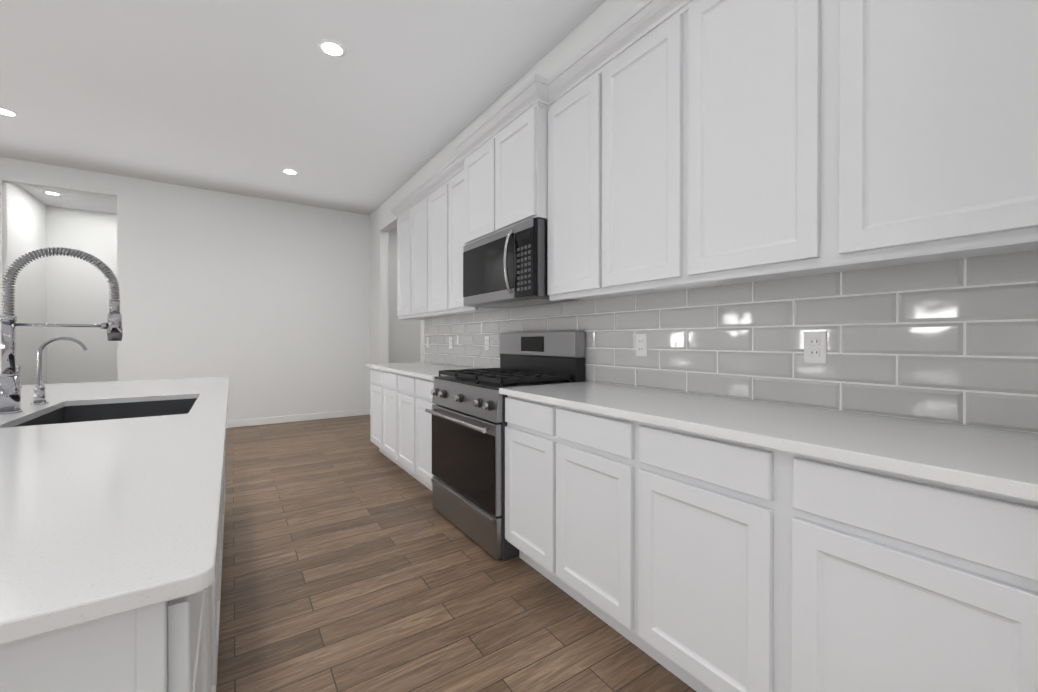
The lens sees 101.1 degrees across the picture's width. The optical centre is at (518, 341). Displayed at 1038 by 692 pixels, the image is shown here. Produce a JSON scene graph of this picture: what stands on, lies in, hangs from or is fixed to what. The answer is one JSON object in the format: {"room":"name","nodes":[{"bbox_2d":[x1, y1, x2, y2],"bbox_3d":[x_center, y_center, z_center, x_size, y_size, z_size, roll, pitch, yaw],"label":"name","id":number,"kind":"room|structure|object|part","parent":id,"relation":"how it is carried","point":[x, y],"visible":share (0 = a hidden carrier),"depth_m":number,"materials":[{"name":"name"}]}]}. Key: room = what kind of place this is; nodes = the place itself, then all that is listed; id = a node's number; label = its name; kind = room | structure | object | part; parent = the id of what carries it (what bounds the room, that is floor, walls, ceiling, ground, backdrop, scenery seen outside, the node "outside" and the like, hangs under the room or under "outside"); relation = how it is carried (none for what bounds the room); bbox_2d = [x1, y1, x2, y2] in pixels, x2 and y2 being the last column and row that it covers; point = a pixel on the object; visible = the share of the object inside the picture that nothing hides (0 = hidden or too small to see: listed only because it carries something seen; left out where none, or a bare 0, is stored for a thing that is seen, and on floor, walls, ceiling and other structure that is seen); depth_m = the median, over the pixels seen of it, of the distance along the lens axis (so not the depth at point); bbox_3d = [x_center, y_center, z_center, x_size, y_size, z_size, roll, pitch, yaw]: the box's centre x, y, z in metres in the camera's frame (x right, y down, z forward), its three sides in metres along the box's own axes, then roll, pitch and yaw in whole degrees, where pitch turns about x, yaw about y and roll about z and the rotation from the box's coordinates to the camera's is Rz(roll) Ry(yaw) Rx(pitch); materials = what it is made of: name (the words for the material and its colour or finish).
{"room":"kitchen","nodes":[
{"label":"kitchen","id":0,"kind":"room"},
{"bbox_2d":[0,0,605,227],"bbox_3d":[-1.827,-1.980,2.757,8.540,0.060,11.440,0,0,-34],"label":"ceiling","id":1,"kind":"structure","parent":0,"point":[252,98],"depth_m":3.25,"materials":[{"name":"white paint"}]},
{"bbox_2d":[0,107,19,116],"bbox_3d":[-4.367,-1.951,3.616,0.176,0.006,0.176,0,0,-34],"label":"recessed light","id":2,"kind":"object","parent":1,"relation":"in","point":[6,112],"visible":1,"depth_m":3.63,"materials":[{"name":"white paint"}]},
{"bbox_2d":[43,191,61,194],"bbox_3d":[-6.155,-1.960,5.632,0.176,0.006,0.176,0,0,-34],"label":"recessed light","id":3,"kind":"object","parent":1,"relation":"in","point":[51,193],"visible":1,"depth_m":5.63,"materials":[{"name":"white paint"}]},
{"bbox_2d":[281,169,297,174],"bbox_3d":[-2.635,-1.957,4.912,0.176,0.006,0.176,0,0,-34],"label":"recessed light","id":4,"kind":"object","parent":1,"relation":"in","point":[291,171],"visible":1,"depth_m":4.89,"materials":[{"name":"white paint"}]},
{"bbox_2d":[318,39,345,56],"bbox_3d":[-1.242,-1.947,2.836,0.176,0.006,0.176,0,0,-34],"label":"recessed light","id":5,"kind":"object","parent":1,"relation":"in","point":[332,48],"visible":1,"depth_m":2.83,"materials":[{"name":"white paint"}]},
{"bbox_2d":[216,415,695,691],"bbox_3d":[-1.827,1.180,2.771,8.540,0.060,11.440,0,0,-34],"label":"floor","id":6,"kind":"structure","parent":0,"point":[354,559],"depth_m":1.93,"materials":[{"name":"brown wood"}]},
{"bbox_2d":[0,395,224,691],"bbox_3d":[-1.537,0.709,1.407,0.902,0.893,2.855,0,0,-34],"label":"kitchen island","id":7,"kind":"object","parent":6,"relation":"on","point":[174,648],"depth_m":0.45,"materials":[{"name":"white paint"}]},
{"bbox_2d":[0,377,229,650],"bbox_3d":[-1.652,0.255,1.330,1.228,0.025,2.920,0,0,-34],"label":"island countertop","id":8,"kind":"structure","parent":7,"relation":"on","point":[102,520],"depth_m":0.64,"materials":[{"name":"white stone"}]},
{"bbox_2d":[32,337,87,402],"bbox_3d":[-1.820,0.110,1.698,0.158,0.261,0.086,0,0,-34],"label":"faucet","id":9,"kind":"object","parent":8,"relation":"on","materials":[{"name":"silver metal"}]},
{"bbox_2d":[0,247,122,414],"bbox_3d":[-1.630,-0.048,1.528,0.318,0.578,0.088,0,0,-34],"label":"faucet","id":10,"kind":"object","parent":8,"relation":"on","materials":[{"name":"silver metal"}]},
{"bbox_2d":[14,398,196,426],"bbox_3d":[-1.508,0.361,1.566,0.558,0.260,0.698,0,0,-34],"label":"sink","id":11,"kind":"object","parent":8,"relation":"in","point":[40,412],"depth_m":1.77,"materials":[{"name":"black metal"}]},
{"bbox_2d":[370,368,377,445],"bbox_3d":[-1.196,0.700,4.447,0.576,0.884,0.317,0,0,-34],"label":"base cabinet","id":12,"kind":"object","parent":6,"relation":"on","point":[374,371],"depth_m":4.30,"materials":[{"name":"white paint"}]},
{"bbox_2d":[378,372,381,452],"bbox_3d":[-1.065,0.701,4.252,0.576,0.884,0.153,0,0,-34],"label":"base cabinet","id":13,"kind":"object","parent":6,"relation":"on","point":[379,373],"depth_m":4.12,"materials":[{"name":"white paint"}]},
{"bbox_2d":[382,372,389,458],"bbox_3d":[-0.980,0.702,4.125,0.576,0.884,0.152,0,0,-34],"label":"base cabinet","id":14,"kind":"object","parent":6,"relation":"on","point":[385,375],"depth_m":3.96,"materials":[{"name":"white paint"}]},
{"bbox_2d":[390,372,393,461],"bbox_3d":[-0.895,0.702,3.999,0.576,0.884,0.153,0,0,-34],"label":"base cabinet","id":15,"kind":"object","parent":6,"relation":"on","point":[391,373],"depth_m":3.81,"materials":[{"name":"white paint"}]},
{"bbox_2d":[394,372,397,464],"bbox_3d":[-0.810,0.703,3.872,0.576,0.884,0.153,0,0,-34],"label":"base cabinet","id":16,"kind":"object","parent":6,"relation":"on","point":[395,373],"depth_m":3.71,"materials":[{"name":"white paint"}]},
{"bbox_2d":[398,376,405,470],"bbox_3d":[-0.725,0.703,3.745,0.576,0.884,0.152,0,0,-34],"label":"base cabinet","id":17,"kind":"object","parent":6,"relation":"on","point":[401,379],"depth_m":3.59,"materials":[{"name":"white paint"}]},
{"bbox_2d":[406,376,409,473],"bbox_3d":[-0.640,0.704,3.619,0.576,0.884,0.152,0,0,-34],"label":"base cabinet","id":18,"kind":"object","parent":6,"relation":"on","point":[407,377],"depth_m":3.47,"materials":[{"name":"white paint"}]},
{"bbox_2d":[410,376,417,479],"bbox_3d":[-0.555,0.704,3.492,0.576,0.884,0.153,0,0,-34],"label":"base cabinet","id":19,"kind":"object","parent":6,"relation":"on","point":[413,379],"depth_m":3.34,"materials":[{"name":"white paint"}]},
{"bbox_2d":[418,380,425,485],"bbox_3d":[-0.470,0.705,3.366,0.576,0.884,0.152,0,0,-34],"label":"base cabinet","id":20,"kind":"object","parent":6,"relation":"on","point":[421,383],"depth_m":3.21,"materials":[{"name":"white paint"}]},
{"bbox_2d":[366,360,482,379],"bbox_3d":[-0.823,0.246,3.842,0.629,0.030,1.758,0,0,-34],"label":"countertop","id":21,"kind":"structure","parent":20,"relation":"on","point":[424,371],"depth_m":3.71,"materials":[{"name":"white stone"}]},
{"bbox_2d":[426,380,513,490],"bbox_3d":[-0.369,0.706,3.216,0.576,0.884,0.209,0,0,-34],"label":"base cabinet","id":22,"kind":"object","parent":6,"relation":"on","point":[429,383],"depth_m":3.10,"materials":[{"name":"white paint"}]},
{"bbox_2d":[425,331,584,560],"bbox_3d":[-0.126,0.540,2.724,0.685,1.211,0.862,0,0,-34],"label":"range","id":23,"kind":"object","parent":6,"relation":"on","point":[469,423],"visible":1,"depth_m":2.53,"materials":[{"name":"grey metal"}]},
{"bbox_2d":[505,396,517,548],"bbox_3d":[0.216,0.710,2.345,0.576,0.884,0.133,0,0,-34],"label":"base cabinet","id":24,"kind":"object","parent":6,"relation":"on","point":[511,402],"depth_m":2.18,"materials":[{"name":"white paint"}]},
{"bbox_2d":[518,400,533,567],"bbox_3d":[0.295,0.710,2.226,0.576,0.884,0.153,0,0,-34],"label":"base cabinet","id":25,"kind":"object","parent":6,"relation":"on","point":[525,408],"depth_m":2.08,"materials":[{"name":"white paint"}]},
{"bbox_2d":[534,404,557,582],"bbox_3d":[0.380,0.711,2.100,0.576,0.884,0.152,0,0,-34],"label":"base cabinet","id":26,"kind":"object","parent":6,"relation":"on","point":[545,415],"depth_m":1.95,"materials":[{"name":"white paint"}]},
{"bbox_2d":[554,408,577,600],"bbox_3d":[0.465,0.711,1.973,0.576,0.884,0.153,0,0,-34],"label":"base cabinet","id":27,"kind":"object","parent":6,"relation":"on","point":[566,446],"depth_m":1.82,"materials":[{"name":"white paint"}]},
{"bbox_2d":[578,412,605,622],"bbox_3d":[0.551,0.712,1.846,0.576,0.884,0.153,0,0,-34],"label":"base cabinet","id":28,"kind":"object","parent":6,"relation":"on","point":[591,428],"depth_m":1.70,"materials":[{"name":"white paint"}]},
{"bbox_2d":[606,416,637,646],"bbox_3d":[0.636,0.713,1.719,0.576,0.884,0.152,0,0,-34],"label":"base cabinet","id":29,"kind":"object","parent":6,"relation":"on","point":[621,435],"depth_m":1.56,"materials":[{"name":"white paint"}]},
{"bbox_2d":[638,424,673,673],"bbox_3d":[0.721,0.713,1.593,0.576,0.884,0.152,0,0,-34],"label":"base cabinet","id":30,"kind":"object","parent":6,"relation":"on","point":[655,445],"depth_m":1.44,"materials":[{"name":"white paint"}]},
{"bbox_2d":[674,432,721,691],"bbox_3d":[0.806,0.714,1.467,0.576,0.884,0.153,0,0,-34],"label":"base cabinet","id":31,"kind":"object","parent":6,"relation":"on","point":[697,459],"depth_m":1.31,"materials":[{"name":"white paint"}]},
{"bbox_2d":[722,440,773,691],"bbox_3d":[0.891,0.714,1.340,0.576,0.884,0.152,0,0,-34],"label":"base cabinet","id":32,"kind":"object","parent":6,"relation":"on","point":[747,472],"depth_m":1.18,"materials":[{"name":"white paint"}]},
{"bbox_2d":[774,452,845,691],"bbox_3d":[0.976,0.715,1.213,0.576,0.884,0.153,0,0,-34],"label":"base cabinet","id":33,"kind":"object","parent":6,"relation":"on","point":[810,495],"depth_m":1.05,"materials":[{"name":"white paint"}]},
{"bbox_2d":[846,464,1037,691],"bbox_3d":[1.110,0.716,1.013,0.576,0.884,0.330,0,0,-34],"label":"base cabinet","id":34,"kind":"object","parent":6,"relation":"on","point":[942,582],"depth_m":0.86,"materials":[{"name":"white paint"}]},
{"bbox_2d":[499,380,1037,503],"bbox_3d":[0.668,0.256,1.621,0.629,0.030,1.836,0,0,-34],"label":"countertop","id":35,"kind":"structure","parent":34,"relation":"on","point":[997,461],"depth_m":1.16,"materials":[{"name":"white stone"}]},
{"bbox_2d":[0,0,1037,433],"bbox_3d":[-1.827,-0.400,2.764,8.540,3.100,11.440,0,0,-34],"label":"wall","id":36,"kind":"structure","parent":0,"point":[270,308],"depth_m":5.82,"materials":[{"name":"white paint"}]},
{"bbox_2d":[226,409,368,427],"bbox_3d":[-3.524,1.088,5.837,2.899,0.095,0.017,0,0,-34],"label":"baseboard","id":37,"kind":"structure","parent":36,"relation":"attached to","point":[280,419],"depth_m":6.06,"materials":[{"name":"white paint"}]},
{"bbox_2d":[398,200,409,319],"bbox_3d":[-1.080,-0.842,4.518,0.296,1.168,0.317,0,0,-34],"label":"upper cabinet","id":38,"kind":"object","parent":36,"relation":"attached to","point":[401,207],"depth_m":4.42,"materials":[{"name":"white paint"}]},
{"bbox_2d":[418,188,421,315],"bbox_3d":[-0.779,-0.840,4.070,0.296,1.168,0.153,0,0,-34],"label":"upper cabinet","id":39,"kind":"object","parent":36,"relation":"attached to","point":[419,189],"depth_m":4.00,"materials":[{"name":"white paint"}]},
{"bbox_2d":[406,196,437,319],"bbox_3d":[-0.949,-0.841,4.323,0.296,1.168,0.153,0,0,-34],"label":"upper cabinet","id":40,"kind":"object","parent":36,"relation":"attached to","point":[407,197],"depth_m":4.29,"materials":[{"name":"white paint"}]},
{"bbox_2d":[422,180,429,315],"bbox_3d":[-0.693,-0.840,3.943,0.296,1.168,0.153,0,0,-34],"label":"upper cabinet","id":41,"kind":"object","parent":36,"relation":"attached to","point":[425,187],"depth_m":3.86,"materials":[{"name":"white paint"}]},
{"bbox_2d":[410,192,445,319],"bbox_3d":[-0.864,-0.841,4.196,0.296,1.168,0.152,0,0,-34],"label":"upper cabinet","id":42,"kind":"object","parent":36,"relation":"attached to","point":[413,199],"depth_m":4.13,"materials":[{"name":"white paint"}]},
{"bbox_2d":[430,176,437,315],"bbox_3d":[-0.608,-0.839,3.816,0.296,1.168,0.152,0,0,-34],"label":"upper cabinet","id":43,"kind":"object","parent":36,"relation":"attached to","point":[433,183],"depth_m":3.72,"materials":[{"name":"white paint"}]},
{"bbox_2d":[449,337,452,348],"bbox_3d":[-0.665,0.008,4.148,0.008,0.116,0.072,0,0,-34],"label":"outlet","id":44,"kind":"object","parent":36,"relation":"attached to","point":[450,338],"depth_m":4.14,"materials":[{"name":"white plastic"}]},
{"bbox_2d":[438,172,465,315],"bbox_3d":[-0.524,-0.838,3.690,0.296,1.168,0.152,0,0,-34],"label":"upper cabinet","id":45,"kind":"object","parent":36,"relation":"attached to","point":[440,313],"depth_m":3.62,"materials":[{"name":"white paint"}]},
{"bbox_2d":[450,156,461,311],"bbox_3d":[-0.354,-0.837,3.437,0.296,1.168,0.152,0,0,-34],"label":"upper cabinet","id":46,"kind":"object","parent":36,"relation":"attached to","point":[456,168],"depth_m":3.36,"materials":[{"name":"white paint"}]},
{"bbox_2d":[442,164,481,315],"bbox_3d":[-0.439,-0.838,3.563,0.296,1.168,0.153,0,0,-34],"label":"upper cabinet","id":47,"kind":"object","parent":36,"relation":"attached to","point":[445,171],"depth_m":3.51,"materials":[{"name":"white paint"}]},
{"bbox_2d":[462,116,489,247],"bbox_3d":[-0.113,-1.055,2.988,0.396,0.728,0.437,0,0,-34],"label":"upper cabinet","id":48,"kind":"object","parent":36,"relation":"attached to","point":[476,146],"depth_m":2.90,"materials":[{"name":"white paint"}]},
{"bbox_2d":[485,336,488,349],"bbox_3d":[-0.269,0.011,3.559,0.008,0.116,0.072,0,0,-34],"label":"outlet","id":49,"kind":"object","parent":36,"relation":"attached to","point":[486,337],"depth_m":3.55,"materials":[{"name":"white plastic"}]},
{"bbox_2d":[462,248,513,311],"bbox_3d":[-0.252,-0.837,3.286,0.296,1.168,0.211,0,0,-34],"label":"upper cabinet","id":50,"kind":"object","parent":36,"relation":"attached to","point":[464,308],"depth_m":3.27,"materials":[{"name":"white paint"}]},
{"bbox_2d":[490,80,549,234],"bbox_3d":[0.130,-1.054,2.625,0.396,0.728,0.437,0,0,-34],"label":"upper cabinet","id":51,"kind":"object","parent":36,"relation":"attached to","point":[520,129],"depth_m":2.45,"materials":[{"name":"white paint"}]},
{"bbox_2d":[463,218,577,307],"bbox_3d":[-0.022,-0.469,2.789,0.446,0.435,0.862,0,0,-34],"label":"over-the-range microwave","id":52,"kind":"object","parent":51,"relation":"attached to","point":[507,268],"visible":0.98,"depth_m":2.55,"materials":[{"name":"silver metal"}]},
{"bbox_3d":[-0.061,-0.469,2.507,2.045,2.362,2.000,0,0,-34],"label":"microwave handle","id":53,"kind":"part","parent":52,"relation":"part of","materials":[{"name":"silver metal"}]},
{"bbox_2d":[548,76,597,303],"bbox_3d":[0.331,-0.833,2.417,0.296,1.168,0.135,0,0,-34],"label":"upper cabinet","id":54,"kind":"object","parent":36,"relation":"attached to","point":[555,222],"depth_m":2.32,"materials":[{"name":"white paint"}]},
{"bbox_2d":[562,60,609,299],"bbox_3d":[0.412,-0.832,2.297,0.296,1.168,0.153,0,0,-34],"label":"upper cabinet","id":55,"kind":"object","parent":36,"relation":"attached to","point":[572,78],"depth_m":2.21,"materials":[{"name":"white paint"}]},
{"bbox_2d":[582,44,637,299],"bbox_3d":[0.497,-0.832,2.171,0.296,1.168,0.152,0,0,-34],"label":"upper cabinet","id":56,"kind":"object","parent":36,"relation":"attached to","point":[592,62],"depth_m":2.08,"materials":[{"name":"white paint"}]},
{"bbox_2d":[602,24,669,295],"bbox_3d":[0.582,-0.831,2.044,0.296,1.168,0.153,0,0,-34],"label":"upper cabinet","id":57,"kind":"object","parent":36,"relation":"attached to","point":[614,46],"depth_m":1.97,"materials":[{"name":"white paint"}]},
{"bbox_2d":[636,334,646,356],"bbox_3d":[0.634,0.017,2.214,0.008,0.116,0.072,0,0,-34],"label":"outlet","id":58,"kind":"object","parent":36,"relation":"attached to","point":[641,339],"depth_m":2.21,"materials":[{"name":"white plastic"}]},
{"bbox_2d":[626,0,685,295],"bbox_3d":[0.667,-0.830,1.917,0.296,1.168,0.153,0,0,-34],"label":"upper cabinet","id":59,"kind":"object","parent":36,"relation":"attached to","point":[640,26],"depth_m":1.84,"materials":[{"name":"white paint"}]},
{"bbox_2d":[653,280,724,289],"bbox_3d":[0.695,-0.237,1.772,0.060,0.015,0.300,0,0,-34],"label":"light","id":60,"kind":"object","parent":59,"relation":"on","point":[715,282],"depth_m":1.74,"materials":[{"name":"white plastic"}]},
{"bbox_2d":[654,0,717,291],"bbox_3d":[0.752,-0.830,1.790,0.296,1.168,0.152,0,0,-34],"label":"upper cabinet","id":61,"kind":"object","parent":36,"relation":"attached to","point":[669,15],"depth_m":1.71,"materials":[{"name":"white paint"}]},
{"bbox_2d":[686,0,753,287],"bbox_3d":[0.837,-0.829,1.664,0.296,1.168,0.152,0,0,-34],"label":"upper cabinet","id":62,"kind":"object","parent":36,"relation":"attached to","point":[705,19],"depth_m":1.59,"materials":[{"name":"white paint"}]},
{"bbox_2d":[726,0,801,283],"bbox_3d":[0.922,-0.829,1.538,0.296,1.168,0.153,0,0,-34],"label":"upper cabinet","id":63,"kind":"object","parent":36,"relation":"attached to","point":[747,21],"depth_m":1.46,"materials":[{"name":"white paint"}]},
{"bbox_2d":[804,331,826,363],"bbox_3d":[1.077,0.020,1.554,0.008,0.116,0.072,0,0,-34],"label":"outlet","id":64,"kind":"object","parent":36,"relation":"attached to","point":[815,342],"depth_m":1.55,"materials":[{"name":"white plastic"}]},
{"bbox_2d":[770,0,861,279],"bbox_3d":[1.007,-0.828,1.411,0.296,1.168,0.152,0,0,-34],"label":"upper cabinet","id":65,"kind":"object","parent":36,"relation":"attached to","point":[788,208],"depth_m":1.34,"materials":[{"name":"white paint"}]},
{"bbox_2d":[822,0,917,275],"bbox_3d":[1.092,-0.827,1.284,0.296,1.168,0.153,0,0,-34],"label":"upper cabinet","id":66,"kind":"object","parent":36,"relation":"attached to","point":[855,33],"depth_m":1.20,"materials":[{"name":"white paint"}]},
{"bbox_2d":[890,0,1037,267],"bbox_3d":[1.226,-0.827,1.084,0.296,1.168,0.330,0,0,-34],"label":"upper cabinet","id":67,"kind":"object","parent":36,"relation":"attached to","point":[964,73],"depth_m":1.04,"materials":[{"name":"white paint"}]}
]}

